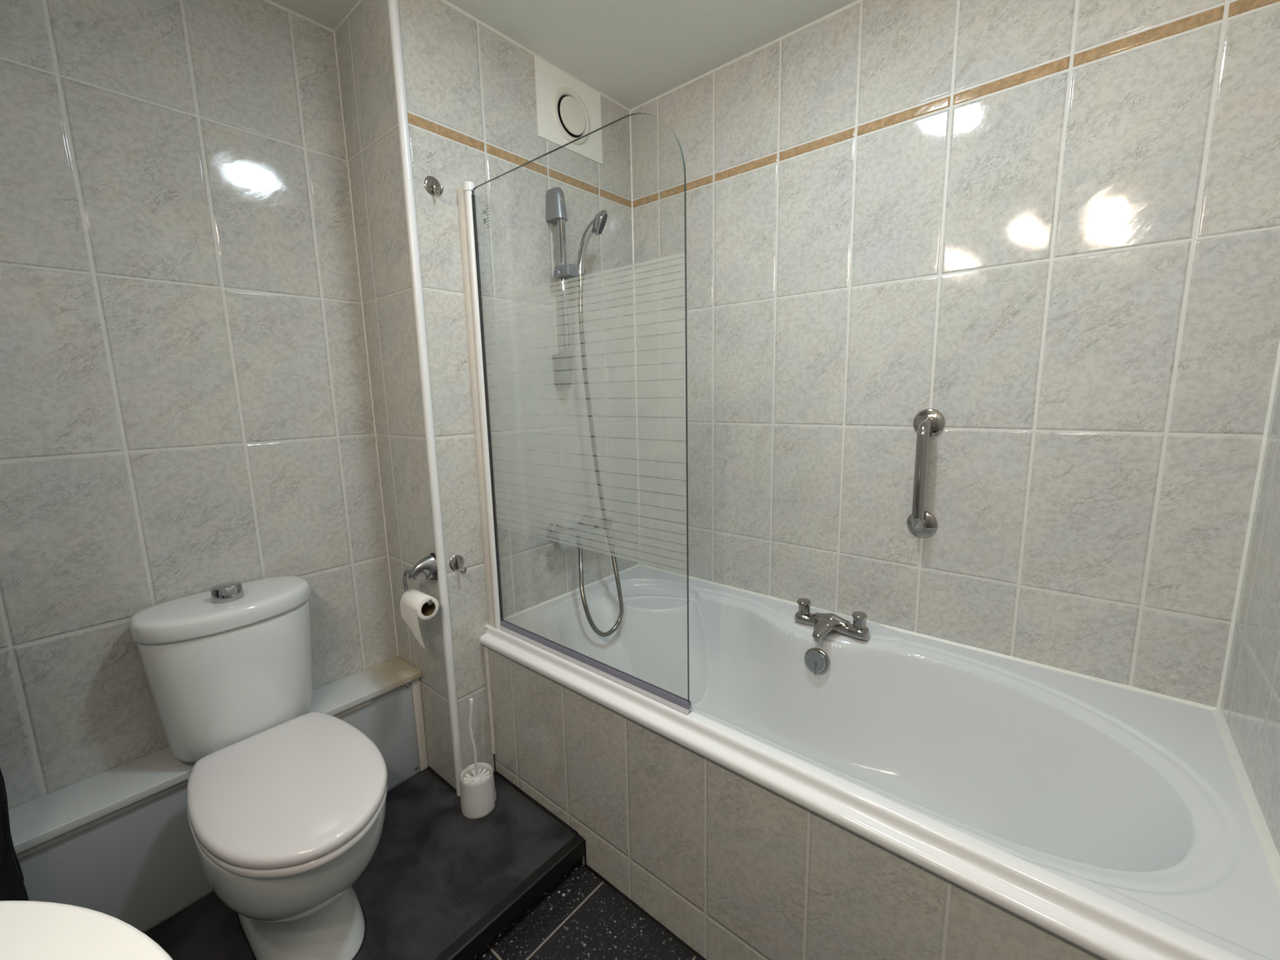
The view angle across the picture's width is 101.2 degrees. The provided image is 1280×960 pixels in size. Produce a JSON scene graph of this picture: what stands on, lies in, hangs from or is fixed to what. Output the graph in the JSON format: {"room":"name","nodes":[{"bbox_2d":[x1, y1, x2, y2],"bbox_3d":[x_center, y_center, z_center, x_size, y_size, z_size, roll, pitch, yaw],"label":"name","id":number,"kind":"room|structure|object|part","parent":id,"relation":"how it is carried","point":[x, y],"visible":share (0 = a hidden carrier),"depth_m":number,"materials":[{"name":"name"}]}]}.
{"room":"bathroom","nodes":[
{"label":"bathroom","id":0,"kind":"room"},
{"bbox_2d":[0,0,397,809],"bbox_3d":[-1.320,-0.034,1.249,0.100,2.381,1.317,7,12,40],"label":"wall","id":1,"kind":"structure","parent":0,"point":[186,406],"depth_m":1.29,"materials":[{"name":"tile"}]},
{"bbox_2d":[263,0,334,32],"bbox_3d":[-1.273,-1.208,1.059,0.006,0.006,1.217,7,12,40],"label":"trim","id":2,"kind":"structure","parent":1,"relation":"attached to","point":[268,1],"depth_m":1.45,"materials":[{"name":"white plastic"}]},
{"bbox_2d":[333,0,361,31],"bbox_3d":[-0.752,-1.278,1.407,0.343,0.004,0.004,7,12,40],"label":"trim","id":3,"kind":"structure","parent":1,"relation":"attached to","point":[359,1],"depth_m":1.45,"materials":[{"name":"white plastic"}]},
{"bbox_3d":[-1.433,0.201,0.884,0.237,0.018,0.280,7,12,40],"label":"towel rail","id":4,"kind":"object","parent":1,"relation":"attached to","visible":0},
{"bbox_2d":[0,768,28,901],"bbox_3d":[-1.318,0.531,0.894,0.080,0.712,0.282,7,12,40],"label":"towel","id":5,"kind":"object","parent":4,"relation":"hanging from","point":[12,887],"visible":0.9,"depth_m":1.01,"materials":[{"name":"black fabric"}]},
{"bbox_2d":[334,0,639,789],"bbox_3d":[-0.441,-0.179,2.010,0.443,2.381,1.003,7,12,40],"label":"wall","id":6,"kind":"structure","parent":0,"point":[471,91],"depth_m":1.64,"materials":[{"name":"tile"}]},
{"bbox_2d":[333,31,399,656],"bbox_3d":[-0.862,-0.341,1.673,0.004,1.934,0.004,7,12,40],"label":"trim","id":7,"kind":"structure","parent":6,"relation":"attached to","point":[334,32],"depth_m":1.65,"materials":[{"name":"white plastic"}]},
{"bbox_2d":[403,552,438,605],"bbox_3d":[-0.624,0.283,1.541,0.156,0.126,0.090,7,12,40],"label":"toilet roll holder","id":8,"kind":"object","parent":6,"relation":"attached to","point":[427,565],"visible":0.81,"depth_m":1.54,"materials":[{"name":"silver metal"}]},
{"bbox_3d":[-0.645,0.309,1.520,0.156,0.083,0.010,7,12,40],"label":"arm","id":9,"kind":"part","parent":8,"relation":"part of","materials":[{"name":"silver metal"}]},
{"bbox_2d":[400,589,439,648],"bbox_3d":[-0.638,0.401,1.531,0.110,0.146,0.066,7,12,40],"label":"toilet roll","id":10,"kind":"object","parent":8,"relation":"on","point":[412,602],"visible":0.98,"depth_m":1.50,"materials":[{"name":"paper"}]},
{"bbox_2d":[386,0,462,795],"bbox_3d":[-0.596,-0.132,1.488,0.026,2.296,0.017,-3,10,-10],"label":"trim","id":11,"kind":"structure","parent":6,"relation":"attached to","point":[393,5],"depth_m":1.45,"materials":[{"name":"white plastic"}]},
{"bbox_2d":[424,176,443,196],"bbox_3d":[-0.547,-0.793,1.416,0.044,0.056,0.048,7,12,40],"label":"robe hook","id":12,"kind":"object","parent":6,"relation":"attached to","point":[432,184],"visible":1,"depth_m":1.42,"materials":[{"name":"metal"}]},
{"bbox_2d":[426,765,457,794],"bbox_3d":[-0.650,0.989,1.733,0.200,0.008,0.008,7,12,40],"label":"trim","id":13,"kind":"structure","parent":6,"relation":"attached to","point":[433,771],"depth_m":1.74,"materials":[{"name":"black plastic"}]},
{"bbox_2d":[448,555,466,573],"bbox_3d":[-0.537,0.255,1.575,0.044,0.056,0.048,7,12,40],"label":"robe hook","id":14,"kind":"object","parent":6,"relation":"attached to","point":[456,562],"visible":1,"depth_m":1.58,"materials":[{"name":"metal"}]},
{"bbox_2d":[484,645,495,754],"bbox_3d":[-0.492,0.719,1.723,0.008,0.395,0.008,7,12,40],"label":"trim","id":15,"kind":"structure","parent":6,"relation":"attached to","point":[486,648],"depth_m":1.72,"materials":[{"name":"white plastic"}]},
{"bbox_2d":[440,0,630,111],"bbox_3d":[-0.327,-1.324,1.636,0.006,0.006,0.903,7,12,40],"label":"trim","id":16,"kind":"structure","parent":6,"relation":"attached to","point":[446,2],"depth_m":1.60,"materials":[{"name":"white plastic"}]},
{"bbox_2d":[484,564,639,627],"bbox_3d":[-0.246,0.416,1.974,0.007,0.007,0.771,7,12,40],"label":"trim","id":17,"kind":"structure","parent":6,"relation":"attached to","point":[637,565],"depth_m":1.93,"materials":[{"name":"white plastic"}]},
{"bbox_2d":[546,186,585,389],"bbox_3d":[-0.247,-0.629,1.755,0.097,0.640,0.093,7,12,40],"label":"shower rail","id":18,"kind":"object","parent":6,"relation":"attached to","point":[556,212],"visible":1,"depth_m":1.73,"materials":[{"name":"silver metal"}]},
{"bbox_3d":[-0.268,-0.672,1.715,0.030,0.031,0.017,7,12,40],"label":"slider knob","id":19,"kind":"part","parent":18,"relation":"part of","materials":[{"name":"silver metal"}]},
{"bbox_3d":[-0.253,-0.635,1.746,0.027,0.560,0.027,7,12,40],"label":"rail","id":20,"kind":"part","parent":18,"relation":"part of","materials":[{"name":"silver metal"}]},
{"bbox_2d":[577,209,608,275],"bbox_3d":[-0.148,-0.775,1.714,0.105,0.198,0.076,-6,11,-27],"label":"handset","id":21,"kind":"object","parent":18,"relation":"attached to","point":[597,225],"visible":1,"depth_m":1.71,"materials":[{"name":"silver metal"}]},
{"bbox_3d":[-0.169,-0.763,1.722,0.079,0.173,0.028,-3,9,-8],"label":"handle","id":22,"kind":"part","parent":21,"relation":"part of","materials":[{"name":"silver metal"}]},
{"bbox_2d":[577,274,623,637],"bbox_3d":[-0.156,-0.070,1.782,0.159,1.215,0.181,-5,10,-23],"label":"shower hose","id":23,"kind":"object","parent":21,"relation":"attached to","point":[590,621],"visible":1,"depth_m":1.82,"materials":[{"name":"metal"}]},
{"bbox_2d":[534,55,602,164],"bbox_3d":[-0.227,-1.227,1.760,0.015,0.229,0.290,7,12,40],"label":"air vent","id":24,"kind":"object","parent":6,"relation":"in","point":[567,108],"visible":0.96,"depth_m":1.74,"materials":[{"name":"plastic"}]},
{"bbox_2d":[546,514,613,544],"bbox_3d":[-0.220,0.184,1.907,0.090,0.082,0.270,7,12,40],"label":"shower valve","id":25,"kind":"object","parent":6,"relation":"attached to","point":[554,532],"visible":0.92,"depth_m":1.86,"materials":[{"name":"silver metal"}]},
{"bbox_3d":[-0.274,0.194,1.811,0.049,0.049,0.054,7,12,40],"label":"control knob","id":26,"kind":"part","parent":25,"relation":"part of","materials":[{"name":"silver metal"}]},
{"bbox_2d":[575,535,582,544],"bbox_3d":[-0.217,0.214,1.882,0.023,0.030,0.023,7,12,40],"label":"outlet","id":27,"kind":"object","parent":25,"relation":"attached to","point":[579,538],"depth_m":1.87,"materials":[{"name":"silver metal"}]},
{"bbox_3d":[-0.133,0.164,1.976,0.049,0.049,0.048,7,12,40],"label":"control knob","id":28,"kind":"part","parent":25,"relation":"part of","materials":[{"name":"silver metal"}]},
{"bbox_2d":[629,111,640,564],"bbox_3d":[-0.018,-0.511,2.119,0.005,1.779,0.005,7,12,40],"label":"trim","id":29,"kind":"structure","parent":6,"relation":"attached to","point":[629,111],"depth_m":2.10,"materials":[{"name":"white plastic"}]},
{"bbox_2d":[270,0,857,109],"bbox_3d":[-0.205,-1.222,0.739,2.243,0.080,2.320,7,12,40],"label":"ceiling","id":30,"kind":"structure","parent":0,"point":[633,52],"depth_m":1.54,"materials":[{"name":"paint"}]},
{"bbox_2d":[480,862,699,959],"bbox_3d":[-0.152,1.216,1.142,2.243,0.100,2.320,7,12,40],"label":"floor","id":31,"kind":"structure","parent":0,"point":[583,917],"depth_m":1.32,"materials":[{"name":"stone"}]},
{"bbox_2d":[0,900,173,959],"bbox_3d":[-0.506,0.880,0.306,0.850,0.849,0.498,7,12,40],"label":"sink","id":32,"kind":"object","parent":31,"relation":"on","point":[29,930],"depth_m":0.48,"materials":[{"name":"white ceramic"}]},
{"bbox_2d":[143,768,582,959],"bbox_3d":[-0.892,1.121,1.247,0.762,0.085,1.349,7,12,40],"label":"platform","id":33,"kind":"object","parent":31,"relation":"on","point":[433,871],"visible":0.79,"depth_m":1.39,"materials":[{"name":"plastic"}]},
{"bbox_2d":[8,656,427,931],"bbox_3d":[-1.168,0.882,1.353,0.162,0.362,1.216,7,12,40],"label":"pipe boxing","id":34,"kind":"object","parent":33,"relation":"on","point":[117,842],"visible":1,"depth_m":1.25,"materials":[{"name":"white"}]},
{"bbox_2d":[141,768,426,933],"bbox_3d":[-1.116,1.066,1.342,0.004,0.004,1.217,7,12,40],"label":"trim","id":35,"kind":"structure","parent":34,"relation":"attached to","point":[388,789],"depth_m":1.32,"materials":[{"name":"black plastic"}]},
{"bbox_2d":[128,575,387,959],"bbox_3d":[-0.855,0.676,1.245,0.741,0.792,0.371,7,12,40],"label":"toilet","id":36,"kind":"object","parent":33,"relation":"on","point":[286,802],"visible":1,"depth_m":1.21,"materials":[{"name":"white ceramic"}]},
{"bbox_3d":[-1.057,0.324,1.351,0.231,0.049,0.365,7,12,40],"label":"cistern lid","id":37,"kind":"part","parent":36,"relation":"part of","materials":[{"name":"white ceramic"}]},
{"bbox_3d":[-0.769,0.668,1.167,0.509,0.028,0.342,7,12,40],"label":"lid","id":38,"kind":"part","parent":36,"relation":"part of","materials":[{"name":"plastic"}]},
{"bbox_3d":[-0.769,0.694,1.171,0.505,0.020,0.338,7,12,40],"label":"seat","id":39,"kind":"part","parent":36,"relation":"part of","materials":[{"name":"plastic"}]},
{"bbox_2d":[460,762,496,819],"bbox_3d":[-0.497,0.951,1.613,0.104,0.115,0.104,7,12,40],"label":"toilet brush holder","id":40,"kind":"object","parent":33,"relation":"on","point":[477,801],"visible":0.91,"depth_m":1.57,"materials":[{"name":"white plastic"}]},
{"bbox_2d":[462,697,490,784],"bbox_3d":[-0.500,0.820,1.592,0.084,0.340,0.084,7,12,40],"label":"toilet brush","id":41,"kind":"object","parent":40,"relation":"in","point":[479,775],"visible":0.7,"depth_m":1.59,"materials":[{"name":"white plastic"}]},
{"bbox_3d":[-0.504,0.787,1.588,0.020,0.265,0.013,-4,10,-14],"label":"handle","id":42,"kind":"part","parent":41,"relation":"part of","materials":[{"name":"white plastic"}]},
{"bbox_2d":[433,834,584,959],"bbox_3d":[-0.603,1.134,1.001,0.029,0.047,1.349,7,12,40],"label":"step edge","id":43,"kind":"structure","parent":33,"relation":"attached to","point":[487,927],"depth_m":1.32,"materials":[{"name":"black rubber"}]},
{"bbox_2d":[480,565,1279,959],"bbox_3d":[0.399,0.791,1.473,1.700,0.607,0.792,7,12,40],"label":"bathtub","id":44,"kind":"object","parent":31,"relation":"on","point":[891,794],"visible":0.94,"depth_m":1.20,"materials":[{"name":"ceramic"}]},
{"bbox_2d":[493,770,577,835],"bbox_3d":[-0.335,0.998,1.638,0.405,0.008,0.008,7,12,40],"label":"trim","id":45,"kind":"structure","parent":44,"relation":"attached to","point":[503,778],"depth_m":1.62,"materials":[{"name":"black plastic"}]},
{"bbox_2d":[457,112,693,715],"bbox_3d":[-0.197,-0.147,1.349,0.780,1.314,0.035,7,12,40],"label":"screen","id":46,"kind":"object","parent":44,"relation":"on","point":[465,193],"visible":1,"depth_m":1.52,"materials":[{"name":"clear glass"}]},
{"bbox_3d":[-0.462,-0.172,1.570,0.025,1.299,0.025,7,12,40],"label":"hinge post","id":47,"kind":"part","parent":46,"relation":"part of","materials":[{"name":"white plastic"}]},
{"bbox_2d":[583,839,586,866],"bbox_3d":[-0.156,1.064,1.499,0.005,0.085,0.005,7,12,40],"label":"trim","id":48,"kind":"structure","parent":44,"relation":"attached to","point":[584,842],"depth_m":1.50,"materials":[{"name":"black plastic"}]},
{"bbox_2d":[584,864,706,959],"bbox_3d":[0.326,1.159,1.101,1.270,0.007,0.007,7,12,40],"label":"trim","id":49,"kind":"structure","parent":44,"relation":"attached to","point":[655,922],"depth_m":1.36,"materials":[{"name":"black plastic"}]},
{"bbox_3d":[0.165,0.870,1.204,1.700,0.549,0.020,7,12,40],"label":"panel","id":50,"kind":"part","parent":44,"relation":"part of","materials":[{"name":"tile"}]},
{"bbox_2d":[794,597,869,641],"bbox_3d":[0.554,0.426,1.572,0.222,0.076,0.140,7,12,40],"label":"tap","id":51,"kind":"object","parent":44,"relation":"on","point":[823,624],"visible":1,"depth_m":1.56,"materials":[{"name":"silver metal"}]},
{"bbox_3d":[0.514,0.393,1.651,0.041,0.036,0.047,7,12,40],"label":"handle","id":52,"kind":"part","parent":51,"relation":"part of","materials":[{"name":"silver metal"}]},
{"bbox_3d":[0.546,0.438,1.564,0.096,0.035,0.114,7,12,40],"label":"spout","id":53,"kind":"part","parent":51,"relation":"part of","materials":[{"name":"silver metal"}]},
{"bbox_3d":[0.643,0.408,1.543,0.041,0.036,0.047,7,12,40],"label":"handle","id":54,"kind":"part","parent":51,"relation":"part of","materials":[{"name":"metal"}]},
{"bbox_2d":[631,0,1279,707],"bbox_3d":[0.669,-0.145,1.664,1.700,2.381,0.100,7,12,40],"label":"wall","id":55,"kind":"structure","parent":0,"point":[1050,229],"depth_m":1.36,"materials":[{"name":"tile"}]},
{"bbox_2d":[630,0,863,111],"bbox_3d":[0.610,-1.310,1.431,1.700,0.006,0.006,7,12,40],"label":"trim","id":56,"kind":"structure","parent":55,"relation":"attached to","point":[857,1],"depth_m":1.64,"materials":[{"name":"white plastic"}]},
{"bbox_2d":[906,408,945,537],"bbox_3d":[0.788,-0.011,1.468,0.080,0.370,0.077,7,12,40],"label":"grab rail","id":57,"kind":"object","parent":55,"relation":"attached to","point":[927,423],"visible":1,"depth_m":1.45,"materials":[{"name":"metal"}]},
{"bbox_2d":[640,564,1216,710],"bbox_3d":[0.647,0.439,1.719,1.700,0.008,0.008,7,12,40],"label":"trim","id":58,"kind":"structure","parent":55,"relation":"attached to","point":[1126,686],"depth_m":1.43,"materials":[{"name":"white plastic"}]},
{"bbox_2d":[1220,365,1279,856],"bbox_3d":[0.639,0.088,0.255,0.100,2.381,2.320,7,12,40],"label":"wall","id":59,"kind":"structure","parent":0,"point":[1250,706],"depth_m":0.99,"materials":[{"name":"tile"}]},
{"bbox_2d":[1212,707,1279,896],"bbox_3d":[1.044,0.564,0.892,0.014,0.014,0.771,7,12,40],"label":"trim","id":60,"kind":"structure","parent":59,"relation":"attached to","point":[1271,854],"depth_m":0.92,"materials":[{"name":"white plastic"}]},
{"bbox_2d":[1216,341,1279,707],"bbox_3d":[1.276,-0.359,1.033,0.006,1.779,0.006,7,12,40],"label":"trim","id":61,"kind":"structure","parent":59,"relation":"attached to","point":[1277,362],"depth_m":1.11,"materials":[{"name":"white plastic"}]}
]}

